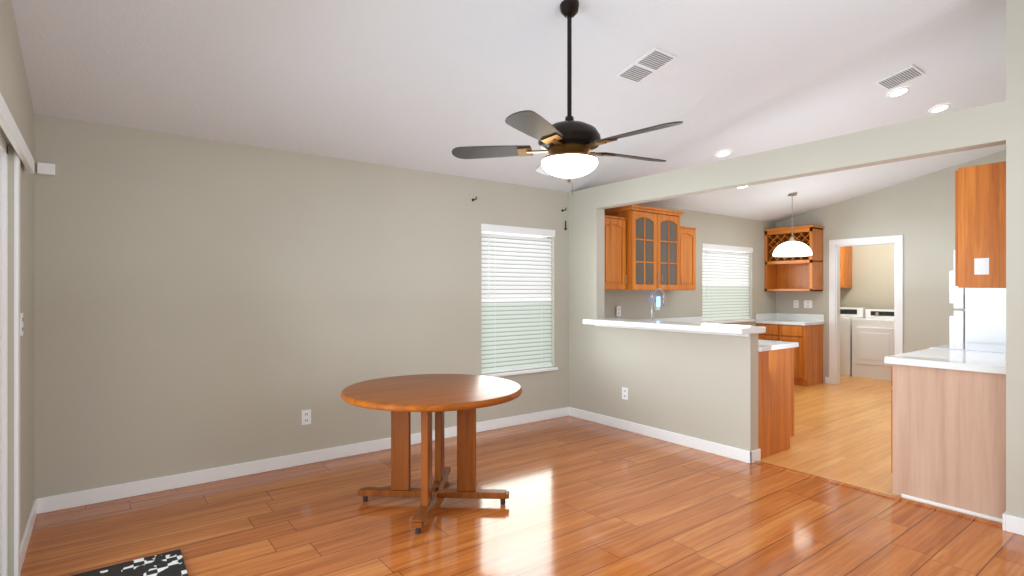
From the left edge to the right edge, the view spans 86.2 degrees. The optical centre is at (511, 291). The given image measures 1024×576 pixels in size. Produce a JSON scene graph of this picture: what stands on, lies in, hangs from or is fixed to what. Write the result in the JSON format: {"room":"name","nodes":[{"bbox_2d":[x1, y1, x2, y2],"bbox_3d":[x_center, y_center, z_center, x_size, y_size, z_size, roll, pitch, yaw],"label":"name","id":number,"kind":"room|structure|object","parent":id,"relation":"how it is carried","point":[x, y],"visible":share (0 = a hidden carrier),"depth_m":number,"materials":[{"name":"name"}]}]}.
{"room":"dining room","nodes":[
{"label":"dining room","id":0,"kind":"room"},
{"bbox_2d":[0,0,33,575],"bbox_3d":[-0.755,-0.697,0.370,0.120,4.133,7.700,0,0,-37],"label":"wall","id":1,"kind":"structure","parent":0,"point":[15,91],"depth_m":2.82,"materials":[{"name":"beige paint"}]},
{"bbox_2d":[0,134,19,575],"bbox_3d":[-1.839,0.305,1.839,0.116,2.130,1.910,0,0,-37],"label":"door frame","id":2,"kind":"structure","parent":1,"relation":"attached to","point":[3,358],"depth_m":2.51,"materials":[{"name":"white wood"}]},
{"bbox_2d":[0,92,33,173],"bbox_3d":[-1.838,-0.666,1.958,0.024,0.072,2.440,0,0,-37],"label":"valance","id":3,"kind":"object","parent":1,"relation":"attached to","point":[8,125],"visible":1,"depth_m":2.30,"materials":[{"name":"white"}]},
{"bbox_2d":[20,313,22,335],"bbox_3d":[-2.509,0.170,2.805,0.008,0.116,0.072,0,0,-37],"label":"light switch","id":4,"kind":"object","parent":1,"relation":"attached to","point":[21,324],"visible":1,"depth_m":2.78,"materials":[{"name":"white plastic"}]},
{"bbox_2d":[20,498,39,571],"bbox_3d":[-2.639,1.323,2.982,0.014,0.095,0.880,0,0,-37],"label":"baseboard","id":5,"kind":"structure","parent":1,"relation":"attached to","point":[35,509],"depth_m":3.00,"materials":[{"name":"white wood"}]},
{"bbox_2d":[34,114,775,498],"bbox_3d":[1.354,0.115,6.686,11.150,2.510,0.150,0,0,-37],"label":"wall","id":6,"kind":"structure","parent":0,"point":[202,304],"depth_m":4.08,"materials":[{"name":"beige paint"}]},
{"bbox_2d":[37,162,54,175],"bbox_3d":[-2.879,-0.755,3.385,0.085,0.070,0.028,0,0,-37],"label":"sensor","id":7,"kind":"object","parent":6,"relation":"attached to","point":[46,168],"visible":0.96,"depth_m":3.38,"materials":[{"name":"white plastic"}]},
{"bbox_2d":[40,407,567,513],"bbox_3d":[-1.148,1.323,4.698,4.460,0.095,0.014,0,0,-37],"label":"baseboard","id":8,"kind":"structure","parent":6,"relation":"attached to","point":[108,493],"depth_m":4.06,"materials":[{"name":"white wood"}]},
{"bbox_2d":[302,409,310,424],"bbox_3d":[-1.630,1.000,4.339,0.072,0.116,0.008,0,0,-37],"label":"outlet","id":9,"kind":"object","parent":6,"relation":"attached to","point":[306,417],"visible":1,"depth_m":4.34,"materials":[{"name":"white plastic"}]},
{"bbox_2d":[482,367,557,376],"bbox_3d":[0.064,0.836,5.652,1.005,0.029,0.120,0,0,-37],"label":"sill","id":10,"kind":"structure","parent":6,"relation":"attached to","point":[523,372],"depth_m":5.61,"materials":[{"name":"white wood"}]},
{"bbox_2d":[605,213,628,289],"bbox_3d":[1.011,-0.414,6.120,0.420,0.810,0.330,0,0,-37],"label":"upper cabinet","id":11,"kind":"object","parent":6,"relation":"attached to","point":[616,228],"depth_m":6.03,"materials":[{"name":"brown wood"}]},
{"bbox_2d":[616,306,620,315],"bbox_3d":[1.264,0.240,6.482,0.072,0.116,0.008,0,0,-37],"label":"outlet","id":12,"kind":"object","parent":6,"relation":"attached to","point":[618,310],"visible":0.96,"depth_m":6.48,"materials":[{"name":"white plastic"}]},
{"bbox_2d":[605,205,684,289],"bbox_3d":[1.589,-0.470,6.511,0.955,0.920,0.400,0,0,-37],"label":"upper cabinet","id":13,"kind":"object","parent":6,"relation":"attached to","point":[649,248],"depth_m":6.30,"materials":[{"name":"brown wood"}]},
{"bbox_2d":[654,297,659,309],"bbox_3d":[1.823,0.155,6.878,0.070,0.170,0.048,0,0,-37],"label":"light","id":14,"kind":"object","parent":6,"relation":"attached to","point":[657,305],"visible":0.93,"depth_m":6.86,"materials":[{"name":"white"}]},
{"bbox_2d":[643,317,701,322],"bbox_3d":[1.670,0.400,6.816,2.348,0.100,0.020,0,0,-37],"label":"backsplash","id":15,"kind":"structure","parent":6,"relation":"attached to","point":[683,319],"depth_m":7.26,"materials":[{"name":"white stone"}]},
{"bbox_2d":[685,226,695,289],"bbox_3d":[2.061,-0.404,6.911,0.410,0.790,0.330,0,0,-37],"label":"upper cabinet","id":16,"kind":"object","parent":6,"relation":"attached to","point":[690,232],"depth_m":6.83,"materials":[{"name":"brown wood"}]},
{"bbox_2d":[702,319,754,323],"bbox_3d":[3.121,0.446,7.955,1.340,0.029,0.120,0,0,-37],"label":"sill","id":17,"kind":"structure","parent":6,"relation":"attached to","point":[734,321],"depth_m":7.91,"materials":[{"name":"white wood"}]},
{"bbox_2d":[11,0,1005,222],"bbox_3d":[3.626,-1.946,3.671,11.150,1.775,7.700,0,0,-37],"label":"ceiling","id":18,"kind":"structure","parent":0,"point":[427,85],"depth_m":3.64,"materials":[{"name":"white paint"}]},
{"bbox_2d":[452,0,682,194],"bbox_3d":[0.354,-1.063,2.992,1.262,1.077,1.253,0,0,-37],"label":"ceiling fan","id":19,"kind":"object","parent":18,"relation":"hanging from","point":[568,144],"visible":1,"depth_m":2.91,"materials":[{"name":"brown metal"}]},
{"bbox_2d":[616,47,676,82],"bbox_3d":[0.907,-1.522,3.707,0.230,0.081,0.335,0,0,-37],"label":"ceiling vent","id":20,"kind":"object","parent":18,"relation":"in","point":[648,64],"visible":1,"depth_m":3.69,"materials":[{"name":"white metal"}]},
{"bbox_2d":[714,150,731,156],"bbox_3d":[2.112,-1.375,5.473,0.170,0.038,0.166,0,0,-37],"label":"recessed light","id":21,"kind":"object","parent":18,"relation":"in","point":[723,153],"visible":1,"depth_m":5.45,"materials":[{"name":"white"}]},
{"bbox_2d":[773,193,811,256],"bbox_3d":[3.702,-0.874,7.234,0.470,0.818,0.470,0,0,-37],"label":"pendant lamp","id":22,"kind":"object","parent":18,"relation":"hanging from","point":[791,247],"visible":1,"depth_m":7.11,"materials":[{"name":"white glass"}]},
{"bbox_2d":[887,86,909,96],"bbox_3d":[3.246,-1.672,4.599,0.170,0.038,0.166,0,0,-37],"label":"recessed light","id":23,"kind":"object","parent":18,"relation":"in","point":[898,91],"visible":1,"depth_m":4.58,"materials":[{"name":"white glass"}]},
{"bbox_2d":[875,65,924,89],"bbox_3d":[3.082,-1.692,4.351,0.260,0.064,0.256,0,0,-37],"label":"ceiling vent","id":24,"kind":"object","parent":18,"relation":"in","point":[903,76],"visible":1,"depth_m":4.33,"materials":[{"name":"white metal"}]},
{"bbox_2d":[928,104,950,112],"bbox_3d":[3.945,-1.685,5.051,0.170,0.038,0.166,0,0,-37],"label":"recessed light","id":25,"kind":"object","parent":18,"relation":"in","point":[938,108],"visible":0.98,"depth_m":5.03,"materials":[{"name":"white glass"}]},
{"bbox_2d":[20,375,1023,575],"bbox_3d":[3.661,1.416,3.666,11.100,0.108,7.650,0,0,-37],"label":"floor","id":26,"kind":"structure","parent":0,"point":[588,498],"depth_m":3.30,"materials":[{"name":"brown wood"}]},
{"bbox_2d":[70,549,187,575],"bbox_3d":[-1.716,1.364,2.344,0.600,0.012,0.910,0,0,-37],"label":"door mat","id":27,"kind":"object","parent":26,"relation":"on","point":[170,563],"visible":0.89,"depth_m":2.68,"materials":[{"name":"black fabric"}]},
{"bbox_2d":[341,374,521,533],"bbox_3d":[-0.508,0.995,3.549,1.150,0.750,1.150,0,0,-37],"label":"round dining table","id":28,"kind":"object","parent":26,"relation":"on","point":[403,397],"visible":1,"depth_m":3.51,"materials":[{"name":"brown wood"}]},
{"bbox_2d":[758,349,793,458],"bbox_3d":[2.081,0.930,4.842,0.620,0.880,0.540,0,0,-37],"label":"base cabinet","id":29,"kind":"object","parent":26,"relation":"on","point":[775,396],"depth_m":4.61,"materials":[{"name":"brown wood"}]},
{"bbox_2d":[758,339,798,352],"bbox_3d":[1.620,0.470,5.458,0.634,0.040,2.128,0,0,-37],"label":"countertop","id":30,"kind":"structure","parent":29,"relation":"on","point":[763,346],"depth_m":4.64,"materials":[{"name":"white stone"}]},
{"bbox_2d":[652,288,664,320],"bbox_3d":[1.477,0.209,5.426,0.213,0.479,0.116,0,0,-37],"label":"kitchen faucet","id":31,"kind":"object","parent":30,"relation":"on","point":[659,289],"visible":0.73,"depth_m":5.41,"materials":[{"name":"silver metal"}]},
{"bbox_2d":[756,313,824,386],"bbox_3d":[4.174,0.860,8.251,0.650,1.020,0.734,0,0,-37],"label":"base cabinet","id":32,"kind":"object","parent":26,"relation":"on","point":[805,331],"visible":0.52,"depth_m":8.02,"materials":[{"name":"brown wood"}]},
{"bbox_2d":[840,307,865,375],"bbox_3d":[5.495,0.825,9.249,0.650,1.090,0.640,0,0,-37],"label":"washer","id":33,"kind":"object","parent":26,"relation":"on","point":[848,315],"visible":0.25,"depth_m":8.87,"materials":[{"name":"white metal"}]},
{"bbox_2d":[852,309,893,380],"bbox_3d":[5.891,0.835,8.697,0.682,1.070,0.660,0,0,-37],"label":"dryer","id":34,"kind":"object","parent":26,"relation":"on","point":[872,338],"visible":0.77,"depth_m":8.56,"materials":[{"name":"white metal"}]},
{"bbox_2d":[884,348,1005,518],"bbox_3d":[3.082,0.860,3.732,0.925,1.020,0.640,0,0,-37],"label":"base cabinet","id":35,"kind":"object","parent":26,"relation":"on","point":[948,426],"visible":0.92,"depth_m":3.45,"materials":[{"name":"brown wood"}]},
{"bbox_2d":[901,494,995,520],"bbox_3d":[2.748,1.323,3.423,0.030,0.095,0.540,0,0,-37],"label":"baseboard","id":36,"kind":"structure","parent":35,"relation":"attached to","point":[902,495],"depth_m":3.43,"materials":[{"name":"white wood"}]},
{"bbox_2d":[930,342,1005,352],"bbox_3d":[3.741,0.820,4.274,0.760,1.100,0.712,0,0,-37],"label":"range","id":37,"kind":"object","parent":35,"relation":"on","point":[983,347],"visible":0.12,"depth_m":4.27,"materials":[{"name":"white"}]},
{"bbox_2d":[949,250,1005,344],"bbox_3d":[4.381,0.505,4.787,0.800,1.730,0.720,0,0,-37],"label":"refrigerator","id":38,"kind":"object","parent":26,"relation":"on","point":[981,318],"visible":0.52,"depth_m":4.67,"materials":[{"name":"white metal"}]},
{"bbox_2d":[569,187,757,450],"bbox_3d":[1.311,0.140,5.239,0.120,2.460,2.110,0,0,-37],"label":"wall","id":39,"kind":"structure","parent":0,"point":[700,386],"depth_m":5.17,"materials":[{"name":"beige paint"}]},
{"bbox_2d":[622,387,627,399],"bbox_3d":[1.113,1.010,5.396,0.008,0.116,0.072,0,0,-37],"label":"outlet","id":40,"kind":"object","parent":39,"relation":"attached to","point":[625,393],"visible":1,"depth_m":5.39,"materials":[{"name":"white plastic"}]},
{"bbox_2d":[568,407,755,463],"bbox_3d":[1.274,1.323,5.177,0.014,0.095,2.084,0,0,-37],"label":"baseboard","id":41,"kind":"structure","parent":39,"relation":"attached to","point":[746,456],"depth_m":4.96,"materials":[{"name":"white wood"}]},
{"bbox_2d":[583,318,765,336],"bbox_3d":[1.382,0.325,4.995,0.360,0.080,1.735,0,0,-37],"label":"countertop","id":42,"kind":"structure","parent":39,"relation":"on","point":[720,329],"depth_m":4.72,"materials":[{"name":"white stone"}]},
{"bbox_2d":[596,101,1005,208],"bbox_3d":[1.901,-0.978,4.456,0.120,0.225,3.230,0,0,-37],"label":"header","id":43,"kind":"object","parent":39,"relation":"attached to","point":[982,126],"visible":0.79,"depth_m":3.89,"materials":[{"name":"beige paint"}]},
{"bbox_2d":[840,244,893,309],"bbox_3d":[6.798,-0.277,8.409,0.120,3.295,3.650,0,0,-37],"label":"wall","id":44,"kind":"structure","parent":0,"point":[872,277],"depth_m":9.26,"materials":[{"name":"beige paint"}]},
{"bbox_2d":[840,246,851,287],"bbox_3d":[5.639,-0.410,9.552,0.345,0.720,0.410,0,0,-37],"label":"wall cabinet","id":45,"kind":"object","parent":44,"relation":"attached to","point":[845,267],"depth_m":9.35,"materials":[{"name":"brown wood"}]},
{"bbox_2d":[776,150,1005,382],"bbox_3d":[5.356,-0.277,7.323,0.110,3.295,3.650,0,0,-37],"label":"wall","id":46,"kind":"structure","parent":0,"point":[918,213],"depth_m":7.28,"materials":[{"name":"beige paint"}]},
{"bbox_2d":[764,225,824,290],"bbox_3d":[4.286,-0.480,8.335,0.370,0.960,0.734,0,0,-37],"label":"wall cabinet","id":47,"kind":"object","parent":46,"relation":"attached to","point":[803,273],"depth_m":8.36,"materials":[{"name":"brown wood"}]},
{"bbox_2d":[794,300,798,307],"bbox_3d":[4.404,0.200,8.490,0.008,0.116,0.072,0,0,-37],"label":"electrical outlet","id":48,"kind":"object","parent":46,"relation":"attached to","point":[796,303],"visible":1,"depth_m":8.48,"materials":[{"name":"white plastic"}]},
{"bbox_2d":[804,300,811,307],"bbox_3d":[4.512,0.200,8.346,0.008,0.116,0.120,0,0,-37],"label":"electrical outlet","id":49,"kind":"object","parent":46,"relation":"attached to","point":[807,303],"visible":1,"depth_m":8.34,"materials":[{"name":"white plastic"}]},
{"bbox_2d":[829,235,902,383],"bbox_3d":[5.233,0.307,7.515,0.176,2.125,1.585,0,0,-37],"label":"door frame","id":50,"kind":"structure","parent":46,"relation":"attached to","point":[834,306],"depth_m":8.03,"materials":[{"name":"white wood"}]},
{"bbox_2d":[1006,0,1023,518],"bbox_3d":[5.482,-0.294,5.038,6.540,3.327,0.150,0,0,-37],"label":"wall","id":51,"kind":"structure","parent":0,"point":[1015,258],"depth_m":3.08,"materials":[{"name":"beige paint"}]},
{"bbox_2d":[955,161,1005,287],"bbox_3d":[3.844,-0.395,4.093,2.494,0.750,0.300,0,0,-37],"label":"upper cabinet","id":52,"kind":"object","parent":51,"relation":"attached to","point":[980,226],"visible":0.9,"depth_m":3.33,"materials":[{"name":"brown wood"}]},
{"bbox_2d":[996,511,1023,535],"bbox_3d":[3.963,1.323,1.617,0.024,0.095,3.814,0,0,-37],"label":"baseboard","id":53,"kind":"structure","parent":51,"relation":"attached to","point":[1013,524],"depth_m":3.10,"materials":[{"name":"white wood"}]},
{"label":"outside","id":54,"kind":"structure","parent":0,"visible":0},
{"bbox_2d":[481,232,542,237],"bbox_3d":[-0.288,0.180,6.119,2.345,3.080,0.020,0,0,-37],"label":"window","id":55,"kind":"structure","parent":54,"point":[510,234],"depth_m":6.31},
{"bbox_3d":[0.011,0.080,5.723,0.945,1.480,0.056,0,0,-37],"label":"window","id":56,"kind":"structure","parent":0,"visible":0},
{"bbox_2d":[481,224,554,373],"bbox_3d":[0.062,0.079,5.655,0.953,1.474,0.082,0,0,-37],"label":"window blind","id":57,"kind":"object","parent":56,"relation":"attached to","point":[516,301],"visible":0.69,"depth_m":5.64,"materials":[{"name":"white plastic"}]},
{"bbox_3d":[3.067,-0.115,8.026,1.280,1.090,0.056,0,0,-37],"label":"window","id":58,"kind":"structure","parent":0,"visible":0},
{"bbox_2d":[702,243,752,321],"bbox_3d":[3.119,-0.116,7.958,1.288,1.084,0.082,0,0,-37],"label":"window blind","id":59,"kind":"object","parent":58,"relation":"attached to","point":[725,285],"visible":0.81,"depth_m":7.95,"materials":[{"name":"white plastic"}]}
]}

